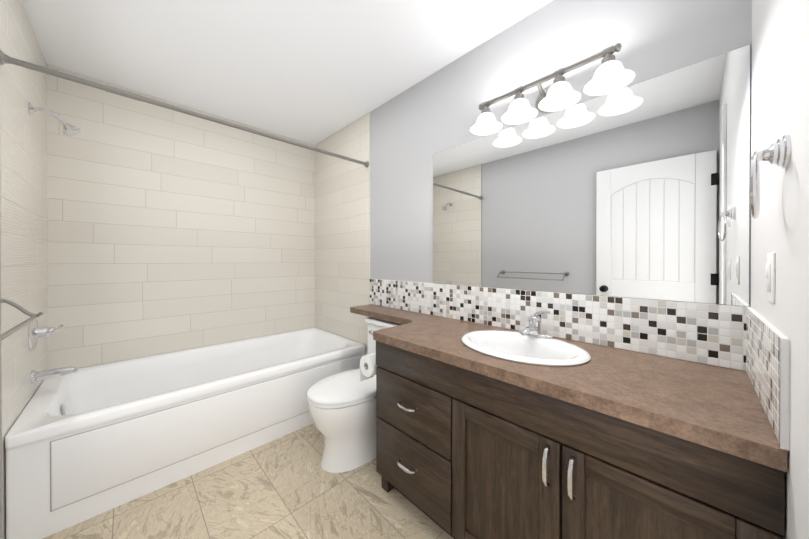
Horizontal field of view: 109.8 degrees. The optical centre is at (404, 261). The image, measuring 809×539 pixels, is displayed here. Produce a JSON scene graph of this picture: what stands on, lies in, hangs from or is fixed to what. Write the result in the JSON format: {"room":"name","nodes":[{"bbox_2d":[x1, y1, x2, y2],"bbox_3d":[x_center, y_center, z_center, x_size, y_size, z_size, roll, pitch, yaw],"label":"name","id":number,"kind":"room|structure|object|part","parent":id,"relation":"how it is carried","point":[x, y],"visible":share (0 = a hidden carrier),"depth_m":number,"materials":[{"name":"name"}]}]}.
{"room":"bathroom","nodes":[
{"label":"bathroom","id":0,"kind":"room"},
{"bbox_2d":[47,64,314,368],"bbox_3d":[-1.651,-0.034,2.474,2.030,2.440,0.100,0,0,-44],"label":"wall","id":1,"kind":"structure","parent":0,"point":[169,231],"depth_m":2.20,"materials":[{"name":"tile"}]},
{"bbox_2d":[43,423,453,538],"bbox_3d":[-0.568,1.240,1.370,2.030,0.100,3.200,0,0,-44],"label":"floor","id":2,"kind":"structure","parent":0,"point":[287,486],"depth_m":1.38,"materials":[{"name":"tile"}]},
{"bbox_2d":[5,327,365,538],"bbox_3d":[-1.292,0.950,2.110,1.808,0.475,0.922,0,0,-44],"label":"bathtub","id":3,"kind":"object","parent":2,"relation":"on","point":[83,444],"visible":0.9,"depth_m":1.58,"materials":[{"name":"white ceramic"}]},
{"bbox_2d":[307,317,401,472],"bbox_3d":[-0.263,0.802,1.835,0.734,0.772,0.430,0,0,-44],"label":"toilet","id":4,"kind":"object","parent":2,"relation":"on","point":[342,407],"visible":0.58,"depth_m":1.63,"materials":[{"name":"white ceramic"}]},
{"bbox_3d":[-0.335,0.770,1.764,0.533,0.049,0.392,0,0,-44],"label":"seat","id":5,"kind":"part","parent":4,"relation":"part of","materials":[{"name":"white plastic"}]},
{"bbox_3d":[-0.314,0.993,1.785,0.578,0.392,0.380,0,0,-44],"label":"bowl","id":6,"kind":"part","parent":4,"relation":"part of","materials":[{"name":"white ceramic"}]},
{"bbox_3d":[-0.074,0.617,2.019,0.205,0.402,0.430,0,0,-44],"label":"tank","id":7,"kind":"part","parent":4,"relation":"part of","materials":[{"name":"white ceramic"}]},
{"bbox_2d":[350,304,786,538],"bbox_3d":[0.217,0.704,1.455,0.580,0.971,2.020,0,0,-44],"label":"bathroom vanity","id":8,"kind":"object","parent":2,"relation":"on","point":[530,431],"visible":1,"depth_m":0.89,"materials":[{"name":"brown wood"}]},
{"bbox_2d":[462,330,590,365],"bbox_3d":[0.487,0.422,1.207,0.408,0.160,0.512,0,0,-44],"label":"sink","id":9,"kind":"object","parent":8,"relation":"in","point":[531,349],"depth_m":1.22,"materials":[{"name":"white ceramic"}]},
{"bbox_2d":[518,311,552,338],"bbox_3d":[0.541,0.361,1.260,0.237,0.283,0.160,0,0,-44],"label":"faucet","id":10,"kind":"object","parent":8,"relation":"on","point":[533,331],"depth_m":1.30,"materials":[{"name":"silver metal"}]},
{"bbox_2d":[21,0,552,144],"bbox_3d":[-0.568,-1.300,1.361,2.030,0.100,3.200,0,0,-44],"label":"ceiling","id":11,"kind":"structure","parent":0,"point":[314,72],"depth_m":1.66,"materials":[{"name":"white paint"}]},
{"bbox_2d":[370,0,751,369],"bbox_3d":[0.122,-0.032,2.040,0.100,2.440,3.000,0,0,-44],"label":"wall","id":12,"kind":"structure","parent":0,"point":[415,128],"depth_m":1.54,"materials":[{"name":"grey paint"}]},
{"bbox_2d":[315,112,369,354],"bbox_3d":[-0.628,-0.035,2.730,0.008,2.440,0.965,0,0,-44],"label":"wall tiles","id":13,"kind":"structure","parent":12,"relation":"attached to","point":[342,236],"depth_m":2.66,"materials":[{"name":"beige tile"}]},
{"bbox_2d":[0,50,368,167],"bbox_3d":[-0.963,-0.816,1.767,1.813,0.051,0.052,0,0,-44],"label":"rail","id":14,"kind":"object","parent":13,"relation":"attached to","point":[5,59],"visible":0.98,"depth_m":1.43,"materials":[{"name":"silver metal"}]},
{"bbox_2d":[470,43,634,135],"bbox_3d":[0.622,-0.763,1.306,0.206,0.160,0.689,0,0,-44],"label":"sconce","id":15,"kind":"object","parent":12,"relation":"attached to","point":[611,74],"visible":1,"depth_m":1.23,"materials":[{"name":"white glass"}]},
{"bbox_2d":[370,279,746,370],"bbox_3d":[0.421,0.252,1.657,0.009,0.212,2.033,0,0,-44],"label":"backsplash","id":16,"kind":"structure","parent":12,"relation":"attached to","point":[711,334],"depth_m":1.22,"materials":[{"name":"tile"}]},
{"bbox_2d":[433,45,749,305],"bbox_3d":[0.661,-0.283,1.411,0.005,0.855,1.341,0,0,-44],"label":"mirror","id":17,"kind":"object","parent":12,"relation":"attached to","point":[639,190],"visible":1,"depth_m":1.18,"materials":[{"name":"clear glass"}]},
{"bbox_2d":[751,0,808,538],"bbox_3d":[0.515,-0.026,0.257,2.030,2.440,0.100,0,0,-44],"label":"wall","id":18,"kind":"structure","parent":0,"point":[780,90],"depth_m":0.55,"materials":[{"name":"white paint"}]},
{"bbox_2d":[746,307,787,441],"bbox_3d":[0.931,0.255,0.741,0.540,0.212,0.009,0,0,-44],"label":"backsplash","id":19,"kind":"structure","parent":18,"relation":"attached to","point":[763,336],"depth_m":0.69,"materials":[{"name":"tile"}]},
{"bbox_2d":[765,253,775,303],"bbox_3d":[0.860,0.037,0.670,0.072,0.116,0.009,0,0,-44],"label":"light switch","id":20,"kind":"object","parent":18,"relation":"attached to","point":[770,273],"visible":1,"depth_m":0.66,"materials":[{"name":"white plastic"}]},
{"bbox_2d":[750,134,790,218],"bbox_3d":[0.737,-0.169,0.580,0.125,0.160,0.052,0,0,-44],"label":"towel ring","id":21,"kind":"object","parent":18,"relation":"attached to","point":[778,153],"visible":1,"depth_m":0.56,"materials":[{"name":"silver metal"}]},
{"bbox_2d":[779,338,789,450],"bbox_3d":[0.734,0.256,0.549,0.010,0.212,0.011,0,0,-44],"label":"trim","id":22,"kind":"structure","parent":18,"relation":"attached to","point":[784,401],"depth_m":0.55,"materials":[{"name":"white metal"}]},
{"bbox_3d":[-1.258,-0.028,0.691,0.100,2.440,3.000,0,0,-44],"label":"wall","id":23,"kind":"structure","parent":0,"visible":0},
{"bbox_2d":[0,299,43,340],"bbox_3d":[-1.108,0.156,0.720,0.154,0.088,0.752,0,0,-44],"label":"towel rail","id":24,"kind":"object","parent":23,"relation":"attached to","point":[3,336],"visible":1,"depth_m":0.95,"materials":[{"name":"silver metal"}]},
{"bbox_2d":[0,0,47,538],"bbox_3d":[-1.940,-0.030,1.466,0.008,2.440,0.938,0,0,-44],"label":"wall tiles","id":25,"kind":"structure","parent":23,"relation":"attached to","point":[24,282],"depth_m":1.36,"materials":[{"name":"beige tile"}]},
{"bbox_2d":[0,107,2,538],"bbox_3d":[-1.609,-0.029,1.129,0.010,2.440,0.007,0,0,-44],"label":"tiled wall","id":26,"kind":"structure","parent":25,"relation":"attached to","point":[1,524],"depth_m":1.13,"materials":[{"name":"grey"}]},
{"bbox_2d":[28,319,63,349],"bbox_3d":[-1.932,0.379,1.544,0.110,0.176,0.176,0,0,-44],"label":"tub valve","id":27,"kind":"object","parent":25,"relation":"attached to","point":[35,332],"visible":0.96,"depth_m":1.51,"materials":[{"name":"silver metal"}]},
{"bbox_2d":[28,102,80,135],"bbox_3d":[-1.883,-0.759,1.539,0.178,0.132,0.076,0,0,-44],"label":"shower head","id":28,"kind":"object","parent":25,"relation":"attached to","point":[70,130],"visible":1,"depth_m":1.54},
{"bbox_2d":[31,366,77,383],"bbox_3d":[-1.914,0.611,1.562,0.160,0.068,0.068,0,0,-44],"label":"tub spout","id":29,"kind":"object","parent":25,"relation":"attached to","point":[45,374],"visible":1,"depth_m":1.54,"materials":[{"name":"silver metal"}]}
]}

